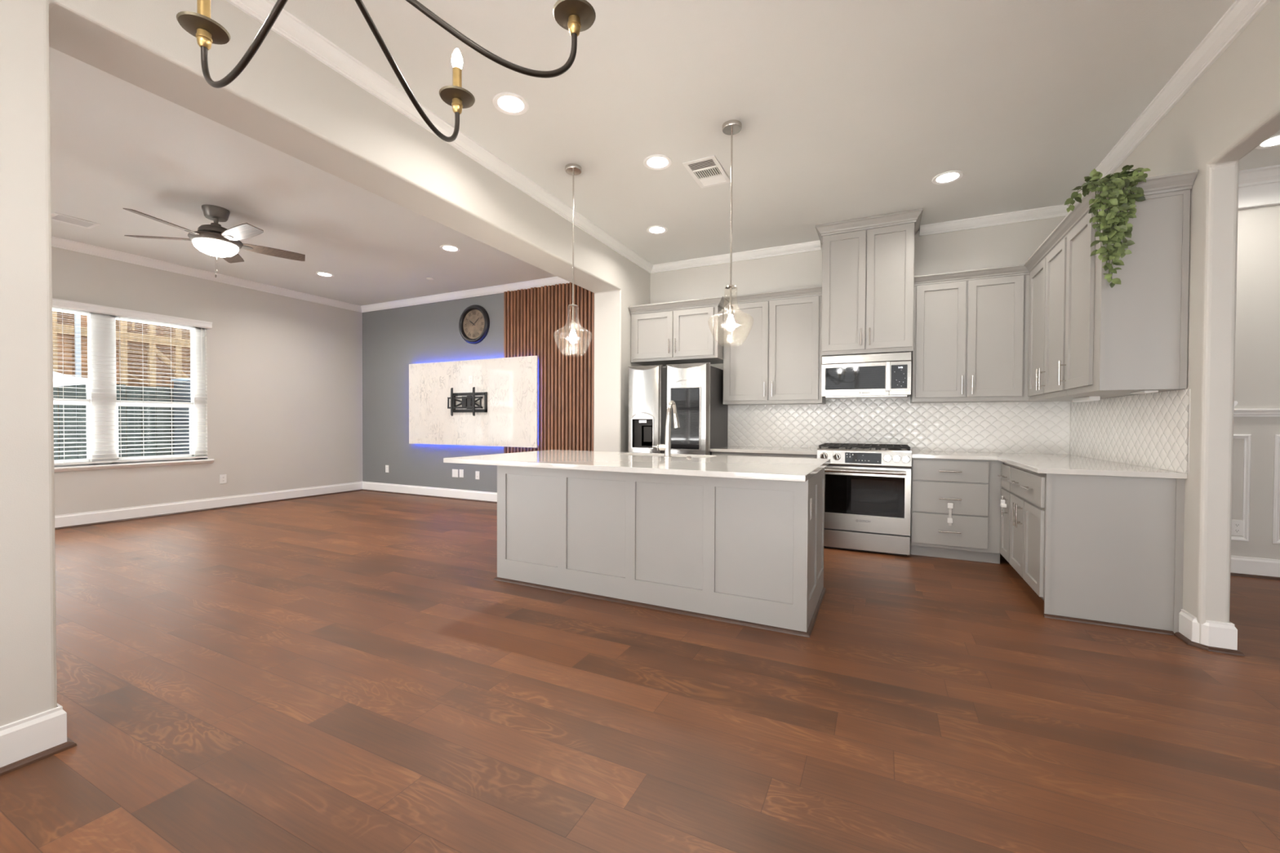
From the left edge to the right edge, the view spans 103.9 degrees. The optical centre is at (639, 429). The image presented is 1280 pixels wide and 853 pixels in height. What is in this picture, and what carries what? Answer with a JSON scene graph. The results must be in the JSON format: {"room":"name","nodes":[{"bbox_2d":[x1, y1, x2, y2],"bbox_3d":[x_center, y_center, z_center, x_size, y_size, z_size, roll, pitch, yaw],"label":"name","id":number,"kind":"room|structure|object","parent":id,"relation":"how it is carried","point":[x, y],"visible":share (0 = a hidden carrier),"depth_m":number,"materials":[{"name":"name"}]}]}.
{"room":"open-plan kitchen","nodes":[
{"label":"open-plan kitchen","id":0,"kind":"room"},
{"bbox_2d":[51,246,362,515],"bbox_3d":[-6.337,-0.472,5.020,0.150,3.150,7.800,1,1,26],"label":"wall","id":1,"kind":"structure","parent":0,"point":[283,378],"depth_m":6.85,"materials":[{"name":"paint"}]},
{"bbox_2d":[52,306,214,471],"bbox_3d":[-6.023,-0.438,5.609,0.202,1.758,1.995,1,1,26],"label":"window","id":2,"kind":"structure","parent":1,"relation":"in","point":[91,336],"depth_m":5.67,"materials":[{"name":"white plastic"}]},
{"bbox_2d":[52,297,212,465],"bbox_3d":[-5.958,-0.496,5.581,0.114,1.737,1.942,1,1,26],"label":"window blind","id":3,"kind":"object","parent":2,"relation":"attached to","point":[56,303],"visible":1,"depth_m":5.73,"materials":[{"name":"white plastic"}]},
{"bbox_2d":[219,474,226,484],"bbox_3d":[-5.492,0.652,6.602,0.009,0.118,0.073,1,1,26],"label":"wall outlet","id":4,"kind":"object","parent":1,"relation":"attached to","point":[223,479],"visible":1,"depth_m":6.60,"materials":[{"name":"white plastic"}]},
{"bbox_2d":[54,481,497,528],"bbox_3d":[-4.910,0.995,4.343,3.038,0.148,7.500,1,1,26],"label":"baseboard","id":5,"kind":"structure","parent":1,"relation":"attached to","point":[86,517],"depth_m":6.87,"materials":[{"name":"white paint"}]},
{"bbox_2d":[54,488,497,529],"bbox_3d":[-4.907,1.059,4.334,3.023,0.020,7.485,1,1,26],"label":"trim","id":6,"kind":"structure","parent":1,"relation":"attached to","point":[494,502],"depth_m":6.88,"materials":[{"name":"brown wood"}]},
{"bbox_2d":[51,235,569,312],"bbox_3d":[-4.063,-1.928,3.897,4.894,0.089,7.500,1,1,26],"label":"trim","id":7,"kind":"structure","parent":1,"relation":"attached to","point":[59,242],"depth_m":6.79,"materials":[{"name":"white paint"}]},
{"bbox_2d":[0,0,650,726],"bbox_3d":[-1.662,-0.422,2.880,0.344,3.150,7.737,1,1,26],"label":"wall partition","id":8,"kind":"structure","parent":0,"point":[286,100],"depth_m":2.00,"materials":[{"name":"paint"}]},
{"bbox_2d":[0,703,66,768],"bbox_3d":[-2.770,1.055,0.631,0.374,0.148,2.692,1,1,26],"label":"baseboard","id":9,"kind":"structure","parent":8,"relation":"attached to","point":[26,737],"depth_m":1.69,"materials":[{"name":"white paint"}]},
{"bbox_2d":[0,737,76,776],"bbox_3d":[-2.766,1.119,0.641,0.412,0.020,2.711,1,1,26],"label":"trim","id":10,"kind":"structure","parent":8,"relation":"attached to","point":[69,744],"depth_m":1.69,"materials":[{"name":"brown wood"}]},
{"bbox_2d":[225,0,821,273],"bbox_3d":[-0.644,-1.897,2.285,1.978,0.077,7.587,1,1,26],"label":"trim","id":11,"kind":"structure","parent":8,"relation":"attached to","point":[286,25],"depth_m":3.22,"materials":[{"name":"white paint"}]},
{"bbox_2d":[362,293,503,492],"bbox_3d":[-2.387,-0.487,7.380,4.894,3.150,0.200,1,1,26],"label":"wall","id":12,"kind":"structure","parent":0,"point":[394,339],"depth_m":7.87,"materials":[{"name":"grey paint"}]},
{"bbox_2d":[385,465,388,472],"bbox_3d":[-4.093,0.635,8.106,0.073,0.118,0.009,1,1,26],"label":"wall outlet","id":13,"kind":"object","parent":12,"relation":"attached to","point":[386,466],"visible":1,"depth_m":8.10,"materials":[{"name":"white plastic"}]},
{"bbox_2d":[452,469,457,477],"bbox_3d":[-2.751,0.650,7.455,0.118,0.118,0.006,1,1,26],"label":"wall plate","id":14,"kind":"object","parent":12,"relation":"attached to","point":[455,472],"visible":1,"depth_m":7.45,"materials":[{"name":"white plastic"}]},
{"bbox_2d":[459,469,463,477],"bbox_3d":[-2.639,0.649,7.399,0.080,0.118,0.009,1,1,26],"label":"wall plate","id":15,"kind":"object","parent":12,"relation":"attached to","point":[461,471],"visible":1,"depth_m":7.39,"materials":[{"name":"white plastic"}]},
{"bbox_2d":[408,355,537,448],"bbox_3d":[-2.481,-0.384,7.221,2.449,1.232,0.170,1,1,26],"label":"marble panel","id":16,"kind":"object","parent":12,"relation":"attached to","point":[510,420],"depth_m":7.15,"materials":[{"name":"white stone"}]},
{"bbox_2d":[468,375,472,383],"bbox_3d":[-2.429,-0.715,7.193,0.070,0.115,0.009,1,1,26],"label":"wall outlet","id":17,"kind":"object","parent":16,"relation":"attached to","point":[470,377],"visible":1,"depth_m":7.19,"materials":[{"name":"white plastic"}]},
{"bbox_2d":[458,304,489,343],"bbox_3d":[-2.407,-1.522,7.238,0.564,0.564,0.052,1,1,26],"label":"wall clock","id":18,"kind":"object","parent":12,"relation":"attached to","point":[474,321],"visible":1,"depth_m":7.24,"materials":[{"name":"beige"}]},
{"bbox_2d":[475,471,479,479],"bbox_3d":[-2.358,0.664,7.261,0.073,0.118,0.012,1,1,26],"label":"wall plate","id":19,"kind":"object","parent":12,"relation":"attached to","point":[477,473],"visible":1,"depth_m":7.26,"materials":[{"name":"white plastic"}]},
{"bbox_2d":[503,282,594,453],"bbox_3d":[-1.069,-0.430,6.608,1.844,2.969,0.038,1,1,26],"label":"panel","id":20,"kind":"object","parent":12,"relation":"attached to","point":[537,321],"visible":0.39,"depth_m":6.61,"materials":[{"name":"brown wood"}]},
{"bbox_2d":[0,490,1279,852],"bbox_3d":[-0.221,1.180,2.117,13.723,0.120,7.890,1,1,26],"label":"floor","id":21,"kind":"structure","parent":0,"point":[353,672],"depth_m":2.02,"materials":[{"name":"brown wood"}]},
{"bbox_2d":[493,465,826,637],"bbox_3d":[0.111,0.673,3.547,2.199,0.858,0.857,1,1,26],"label":"kitchen island","id":22,"kind":"object","parent":21,"relation":"on","point":[749,553],"visible":0.83,"depth_m":3.08,"materials":[{"name":"grey paint"}]},
{"bbox_2d":[443,449,830,481],"bbox_3d":[-0.004,0.223,3.576,2.443,0.031,1.295,1,1,26],"label":"island countertop","id":23,"kind":"structure","parent":22,"relation":"on","point":[779,468],"depth_m":3.21,"materials":[{"name":"white stone"}]},
{"bbox_2d":[652,400,679,457],"bbox_3d":[0.215,-0.008,3.778,0.225,0.426,0.111,0,1,-25],"label":"kitchen faucet","id":24,"kind":"object","parent":23,"relation":"on","point":[666,446],"visible":0.99,"depth_m":3.73,"materials":[{"name":"silver metal"}]},
{"bbox_2d":[809,497,812,519],"bbox_3d":[0.976,0.455,2.861,0.009,0.118,0.072,1,1,26],"label":"wall outlet","id":25,"kind":"object","parent":22,"relation":"attached to","point":[811,499],"visible":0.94,"depth_m":2.85,"materials":[{"name":"white plastic"}]},
{"bbox_2d":[627,362,728,454],"bbox_3d":[0.436,0.187,5.521,0.904,1.737,0.821,1,1,26],"label":"refrigerator","id":26,"kind":"object","parent":21,"relation":"on","point":[696,389],"visible":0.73,"depth_m":5.21,"materials":[{"name":"grey metal"}]},
{"bbox_2d":[711,451,817,458],"bbox_3d":[1.321,0.655,5.170,1.022,0.858,0.720,1,1,26],"label":"base cabinet","id":27,"kind":"object","parent":21,"relation":"on","point":[740,454],"visible":0.12,"depth_m":4.87,"materials":[{"name":"grey paint"}]},
{"bbox_2d":[710,445,817,454],"bbox_3d":[1.329,0.210,5.170,1.028,0.030,0.714,1,1,26],"label":"countertop","id":28,"kind":"structure","parent":27,"relation":"on","point":[797,451],"depth_m":4.97,"materials":[{"name":"white stone"}]},
{"bbox_2d":[817,443,911,555],"bbox_3d":[2.115,0.619,4.743,0.770,0.950,0.772,1,1,26],"label":"range","id":29,"kind":"object","parent":21,"relation":"on","point":[868,486],"visible":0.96,"depth_m":4.44,"materials":[{"name":"grey metal"}]},
{"bbox_2d":[910,457,1003,564],"bbox_3d":[2.772,0.671,4.465,0.650,0.858,0.720,1,1,26],"label":"base cabinet","id":30,"kind":"object","parent":21,"relation":"on","point":[973,486],"visible":0.94,"depth_m":4.18,"materials":[{"name":"grey paint"}]},
{"bbox_2d":[946,502,953,525],"bbox_3d":[2.594,0.710,4.188,0.040,0.188,0.014,1,1,26],"label":"lock","id":31,"kind":"object","parent":30,"relation":"attached to","point":[950,506],"visible":1,"depth_m":4.19,"materials":[{"name":"white plastic"}]},
{"bbox_2d":[997,462,1013,562],"bbox_3d":[3.104,0.682,3.783,0.657,0.858,0.333,1,1,26],"label":"base cabinet","id":32,"kind":"object","parent":21,"relation":"on","point":[1005,475],"visible":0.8,"depth_m":3.90,"materials":[{"name":"grey paint"}]},
{"bbox_2d":[1000,499,1006,507],"bbox_3d":[2.758,0.562,3.802,0.034,0.055,0.062,1,1,26],"label":"lock","id":33,"kind":"object","parent":32,"relation":"attached to","point":[1002,504],"visible":1,"depth_m":3.79,"materials":[{"name":"white plastic"}]},
{"bbox_2d":[1007,465,1185,635],"bbox_3d":[2.844,0.689,3.243,0.658,0.858,0.863,1,1,26],"label":"base cabinet","id":34,"kind":"object","parent":21,"relation":"on","point":[1108,551],"visible":0.98,"depth_m":2.88,"materials":[{"name":"grey paint"}]},
{"bbox_2d":[911,450,1187,479],"bbox_3d":[2.794,0.236,3.814,1.254,0.030,1.874,1,1,26],"label":"countertop","id":35,"kind":"structure","parent":34,"relation":"on","point":[1055,464],"depth_m":3.32,"materials":[{"name":"white stone"}]},
{"bbox_2d":[48,0,1279,306],"bbox_3d":[-0.207,-2.031,2.072,13.723,0.200,7.890,1,1,26],"label":"ceiling","id":36,"kind":"structure","parent":0,"point":[846,109],"depth_m":3.20,"materials":[{"name":"paint"}]},
{"bbox_2d":[51,212,100,228],"bbox_3d":[-5.395,-1.986,4.766,0.256,0.008,0.300,1,1,26],"label":"ceiling vent","id":37,"kind":"object","parent":36,"relation":"in","point":[55,216],"visible":0.84,"depth_m":4.76,"materials":[{"name":"white metal"}]},
{"bbox_2d":[123,204,305,277],"bbox_3d":[-3.763,-1.669,4.483,1.270,0.620,1.318,1,1,26],"label":"ceiling fan","id":38,"kind":"object","parent":36,"relation":"hanging from","point":[213,239],"visible":1,"depth_m":4.42,"materials":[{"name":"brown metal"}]},
{"bbox_2d":[176,0,288,88],"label":"chandelier","id":39,"kind":"object","parent":36,"relation":"hanging from","point":[206,30],"depth_m":1.11,"materials":[{"name":"brown metal"}]},
{"bbox_2d":[315,271,333,276],"bbox_3d":[-4.076,-2.004,6.476,0.210,0.008,0.210,1,1,26],"label":"recessed light","id":40,"kind":"object","parent":36,"relation":"in","point":[319,273],"visible":1,"depth_m":6.47,"materials":[{"name":"white paint"}]},
{"bbox_2d":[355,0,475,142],"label":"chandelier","id":41,"kind":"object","parent":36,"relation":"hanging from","point":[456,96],"depth_m":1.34,"materials":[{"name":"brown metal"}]},
{"bbox_2d":[440,244,460,252],"bbox_3d":[-2.077,-1.981,5.482,0.210,0.008,0.210,1,1,26],"label":"recessed light","id":42,"kind":"object","parent":36,"relation":"in","point":[451,248],"visible":1,"depth_m":5.48,"materials":[{"name":"white paint"}]},
{"bbox_2d":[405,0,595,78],"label":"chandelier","id":43,"kind":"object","parent":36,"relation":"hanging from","point":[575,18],"depth_m":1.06,"materials":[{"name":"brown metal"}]},
{"bbox_2d":[492,92,528,115],"bbox_3d":[-0.771,-1.941,2.990,0.210,0.008,0.210,1,1,26],"label":"recessed light","id":44,"kind":"object","parent":36,"relation":"in","point":[507,104],"visible":1,"depth_m":2.98,"materials":[{"name":"white paint"}]},
{"bbox_2d":[564,163,582,343],"bbox_3d":[-0.500,-1.254,3.748,0.289,1.402,0.289,1,1,26],"label":"pendant light","id":45,"kind":"object","parent":36,"relation":"hanging from","point":[572,169],"visible":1,"depth_m":3.74,"materials":[{"name":"silver metal"}]},
{"bbox_2d":[570,321,575,329],"bbox_3d":[-0.502,-0.777,3.755,0.038,0.063,0.038,1,1,26],"label":"socket","id":46,"kind":"object","parent":45,"relation":"attached to","point":[572,324],"depth_m":3.74,"materials":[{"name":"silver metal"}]},
{"bbox_2d":[646,225,667,234],"bbox_3d":[0.168,-1.964,4.933,0.210,0.008,0.210,1,1,26],"label":"recessed light","id":47,"kind":"object","parent":36,"relation":"in","point":[658,229],"visible":1,"depth_m":4.93,"materials":[{"name":"white paint"}]},
{"bbox_2d":[643,154,671,169],"bbox_3d":[0.129,-1.946,3.652,0.210,0.008,0.210,1,1,26],"label":"recessed light","id":48,"kind":"object","parent":36,"relation":"in","point":[664,162],"visible":1,"depth_m":3.65,"materials":[{"name":"white paint"}]},
{"bbox_2d":[682,155,730,188],"bbox_3d":[0.513,-1.947,3.798,0.250,0.008,0.430,1,1,26],"label":"ceiling vent","id":49,"kind":"object","parent":36,"relation":"in","point":[708,171],"visible":0.95,"depth_m":3.78,"materials":[{"name":"white metal"}]},
{"bbox_2d":[722,119,742,330],"bbox_3d":[0.584,-1.242,3.209,0.289,1.402,0.289,1,1,26],"label":"pendant light","id":50,"kind":"object","parent":36,"relation":"hanging from","point":[731,127],"visible":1,"depth_m":3.20,"materials":[{"name":"silver metal"}]},
{"bbox_2d":[727,305,733,315],"bbox_3d":[0.582,-0.765,3.215,0.038,0.063,0.038,1,1,26],"label":"socket","id":51,"kind":"object","parent":50,"relation":"attached to","point":[731,311],"depth_m":3.20,"materials":[{"name":"silver metal"}]},
{"bbox_2d":[932,170,964,184],"bbox_3d":[2.370,-1.940,3.859,0.210,0.008,0.210,1,1,26],"label":"recessed light","id":52,"kind":"object","parent":36,"relation":"in","point":[953,175],"visible":1,"depth_m":3.86,"materials":[{"name":"white paint"}]},
{"bbox_2d":[1255,133,1279,149],"bbox_3d":[4.247,-1.924,3.331,0.210,0.008,0.210,1,1,26],"label":"recessed light","id":53,"kind":"object","parent":36,"relation":"in","point":[1272,142],"visible":0.7,"depth_m":3.37,"materials":[{"name":"white paint"}]},
{"bbox_2d":[649,216,1071,488],"bbox_3d":[1.978,-0.440,5.329,4.061,3.150,0.150,1,1,26],"label":"wall","id":54,"kind":"structure","parent":0,"point":[1009,244],"depth_m":5.28,"materials":[{"name":"paint"}]},
{"bbox_2d":[628,296,728,366],"bbox_3d":[0.484,-1.067,5.632,1.078,0.618,0.588,1,1,26],"label":"upper cabinet","id":55,"kind":"object","parent":54,"relation":"attached to","point":[686,331],"visible":0.93,"depth_m":5.40,"materials":[{"name":"grey paint"}]},
{"bbox_2d":[723,285,825,404],"bbox_3d":[1.409,-0.839,5.295,1.012,1.140,0.391,1,1,26],"label":"upper cabinet","id":56,"kind":"object","parent":54,"relation":"attached to","point":[772,353],"visible":0.89,"depth_m":5.14,"materials":[{"name":"grey paint"}]},
{"bbox_2d":[815,208,923,355],"bbox_3d":[2.193,-1.334,4.841,0.900,1.242,0.512,1,1,26],"label":"upper cabinet","id":57,"kind":"object","parent":54,"relation":"attached to","point":[868,263],"visible":0.97,"depth_m":4.64,"materials":[{"name":"grey paint"}]},
{"bbox_2d":[821,351,911,399],"bbox_3d":[2.187,-0.510,4.855,0.762,0.401,0.507,1,1,26],"label":"microwave","id":58,"kind":"object","parent":57,"relation":"attached to","point":[885,375],"visible":1,"depth_m":4.67,"materials":[{"name":"grey metal"}]},
{"bbox_2d":[727,395,1071,454],"bbox_3d":[2.375,-0.074,5.049,3.094,0.551,0.014,1,1,26],"label":"tiled wall","id":59,"kind":"structure","parent":54,"relation":"attached to","point":[1019,427],"depth_m":4.91,"materials":[{"name":"tile"}]},
{"bbox_2d":[910,264,1029,403],"bbox_3d":[2.962,-0.822,4.540,0.872,1.140,0.391,1,1,26],"label":"upper cabinet","id":60,"kind":"object","parent":54,"relation":"attached to","point":[971,327],"visible":0.92,"depth_m":4.40,"materials":[{"name":"grey paint"}]},
{"bbox_2d":[1071,0,1279,644],"bbox_3d":[2.200,-0.379,1.004,0.118,3.150,7.737,1,1,26],"label":"wall","id":61,"kind":"structure","parent":0,"point":[1233,107],"depth_m":2.55,"materials":[{"name":"paint"}]},
{"bbox_2d":[1021,226,1135,400],"bbox_3d":[3.222,-0.807,3.736,0.434,1.146,0.969,1,1,26],"label":"upper cabinet","id":62,"kind":"object","parent":61,"relation":"attached to","point":[1046,268],"visible":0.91,"depth_m":3.73,"materials":[{"name":"grey paint"}]},
{"bbox_2d":[1072,395,1100,402],"bbox_3d":[3.189,-0.216,3.585,0.060,0.030,0.340,1,1,26],"label":"light","id":63,"kind":"object","parent":62,"relation":"attached to","point":[1090,398],"visible":1,"depth_m":3.50,"materials":[{"name":"white plastic"}]},
{"bbox_2d":[1075,400,1097,402],"bbox_3d":[3.189,-0.202,3.585,0.044,0.002,0.320,1,1,26],"label":"diffuser","id":64,"kind":"object","parent":63,"relation":"attached to","point":[1076,401],"depth_m":3.57,"materials":[{"name":"white plastic"}]},
{"bbox_2d":[919,0,1271,235],"bbox_3d":[1.590,-1.872,1.200,1.180,0.077,7.587,1,1,26],"label":"trim","id":65,"kind":"structure","parent":61,"relation":"attached to","point":[1241,13],"depth_m":2.92,"materials":[{"name":"white paint"}]},
{"bbox_2d":[1057,169,1198,395],"bbox_3d":[2.874,-0.798,3.016,0.431,1.146,0.630,1,1,26],"label":"upper cabinet","id":66,"kind":"object","parent":61,"relation":"attached to","point":[1131,335],"visible":0.88,"depth_m":2.80,"materials":[{"name":"grey paint"}]},
{"bbox_2d":[1064,164,1150,287],"bbox_3d":[2.669,-1.134,2.874,0.305,0.691,0.316,1,1,26],"label":"ivy","id":67,"kind":"object","parent":66,"relation":"on","point":[1111,185],"visible":1,"depth_m":2.77,"materials":[{"name":"green plant"}]},
{"bbox_2d":[1130,390,1158,394],"bbox_3d":[2.928,-0.217,2.911,0.060,0.012,0.180,1,1,26],"label":"light","id":68,"kind":"object","parent":66,"relation":"attached to","point":[1144,391],"visible":1,"depth_m":2.87,"materials":[{"name":"white plastic"}]},
{"bbox_2d":[1133,391,1155,394],"bbox_3d":[2.928,-0.212,2.911,0.044,0.002,0.160,1,1,26],"label":"diffuser","id":69,"kind":"object","parent":68,"relation":"attached to","point":[1134,393],"depth_m":2.89,"materials":[{"name":"white plastic"}]},
{"bbox_2d":[1070,388,1191,473],"bbox_3d":[3.353,-0.001,3.532,0.008,0.455,1.883,1,1,26],"label":"tiled wall","id":70,"kind":"structure","parent":61,"relation":"attached to","point":[1151,430],"depth_m":3.22,"materials":[{"name":"tile"}]},
{"bbox_2d":[1178,608,1237,650],"bbox_3d":[3.340,1.044,3.383,0.148,0.148,1.857,1,1,26],"label":"baseboard","id":71,"kind":"structure","parent":61,"relation":"attached to","point":[1213,633],"depth_m":2.56,"materials":[{"name":"white paint"}]},
{"bbox_2d":[1174,631,1244,656],"bbox_3d":[3.335,1.108,3.376,0.186,0.020,1.876,1,1,26],"label":"trim","id":72,"kind":"structure","parent":61,"relation":"attached to","point":[1179,635],"depth_m":2.56,"materials":[{"name":"brown wood"}]},
{"bbox_2d":[1231,204,1279,559],"bbox_3d":[5.715,-0.396,3.350,4.154,3.150,0.150,1,1,26],"label":"wall","id":73,"kind":"structure","parent":0,"point":[1257,333],"depth_m":3.78,"materials":[{"name":"paint"}]},
{"bbox_2d":[1231,520,1243,536],"bbox_3d":[4.566,0.752,3.833,0.073,0.118,0.009,1,1,26],"label":"wall outlet","id":74,"kind":"object","parent":73,"relation":"attached to","point":[1237,529],"visible":0.88,"depth_m":3.83,"materials":[{"name":"white plastic"}]},
{"bbox_2d":[1234,528,1239,533],"bbox_3d":[4.565,0.774,3.831,0.033,0.033,0.004,1,1,26],"label":"socket","id":75,"kind":"object","parent":74,"relation":"attached to","point":[1236,531],"depth_m":3.83,"materials":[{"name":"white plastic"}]},
{"bbox_2d":[1234,523,1239,527],"bbox_3d":[4.566,0.730,3.831,0.033,0.033,0.004,1,1,26],"label":"socket","id":76,"kind":"object","parent":74,"relation":"attached to","point":[1236,525],"depth_m":3.83,"materials":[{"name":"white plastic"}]},
{"bbox_2d":[1230,555,1279,577],"bbox_3d":[3.992,1.094,-0.014,3.985,0.148,7.440,1,1,26],"label":"baseboard","id":77,"kind":"structure","parent":73,"relation":"attached to","point":[1241,565],"depth_m":3.79,"materials":[{"name":"white paint"}]},
{"bbox_2d":[1230,572,1279,580],"bbox_3d":[3.981,1.158,-0.017,3.970,0.020,7.425,1,1,26],"label":"trim","id":78,"kind":"structure","parent":73,"relation":"attached to","point":[1231,574],"depth_m":3.77,"materials":[{"name":"brown wood"}]},
{"bbox_2d":[1231,434,1279,544],"bbox_3d":[5.465,0.454,3.388,3.360,0.817,0.018,1,1,26],"label":"trim","id":79,"kind":"structure","parent":73,"relation":"attached to","point":[1247,437],"depth_m":3.79,"materials":[{"name":"white paint"}]},
{"bbox_2d":[1238,164,1279,209],"bbox_3d":[3.995,-1.753,-0.049,4.005,0.261,7.440,1,1,26],"label":"trim","id":80,"kind":"structure","parent":73,"relation":"attached to","point":[1260,187],"depth_m":3.74,"materials":[{"name":"white paint"}]},
{"label":"outside","id":81,"kind":"structure","parent":0,"visible":0},
{"bbox_3d":[-4.324,1.448,6.009,31.000,0.200,25.000,1,1,26],"label":"ground","id":82,"kind":"structure","parent":81,"visible":0},
{"bbox_2d":[53,371,88,458],"bbox_3d":[-8.045,-0.120,5.409,1.700,2.920,2.520,1,1,26],"label":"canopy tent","id":83,"kind":"object","parent":82,"relation":"on","point":[77,380],"visible":0.03,"depth_m":6.05,"materials":[{"name":"white fabric"}]},
{"bbox_2d":[53,384,174,460],"bbox_3d":[-8.108,0.299,7.897,0.080,2.013,6.112,1,1,26],"label":"fence","id":84,"kind":"object","parent":82,"relation":"on","point":[127,389],"visible":0.09,"depth_m":7.90,"materials":[{"name":"wood"}]},
{"bbox_2d":[52,311,191,443],"bbox_3d":[-11.056,-1.396,10.693,2.540,5.300,8.400,1,1,26],"label":"building","id":85,"kind":"structure","parent":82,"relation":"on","point":[83,335],"depth_m":10.31,"materials":[{"name":"brown wood"}]},
{"bbox_2d":[170,377,191,454],"bbox_3d":[-7.300,0.230,8.609,0.590,2.140,0.960,1,1,26],"label":"utility box","id":86,"kind":"object","parent":82,"relation":"on","point":[182,384],"visible":0.15,"depth_m":8.20,"materials":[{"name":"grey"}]},
{"bbox_3d":[5.858,-0.337,-0.938,0.150,3.150,7.440,1,1,26],"label":"wall","id":87,"kind":"structure","parent":0,"visible":0},
{"bbox_2d":[1233,400,1279,417],"bbox_3d":[3.988,-0.078,-0.026,4.005,0.061,7.440,1,1,26],"label":"trim","id":88,"kind":"structure","parent":87,"relation":"attached to","point":[1275,411],"depth_m":3.77,"materials":[{"name":"white paint"}]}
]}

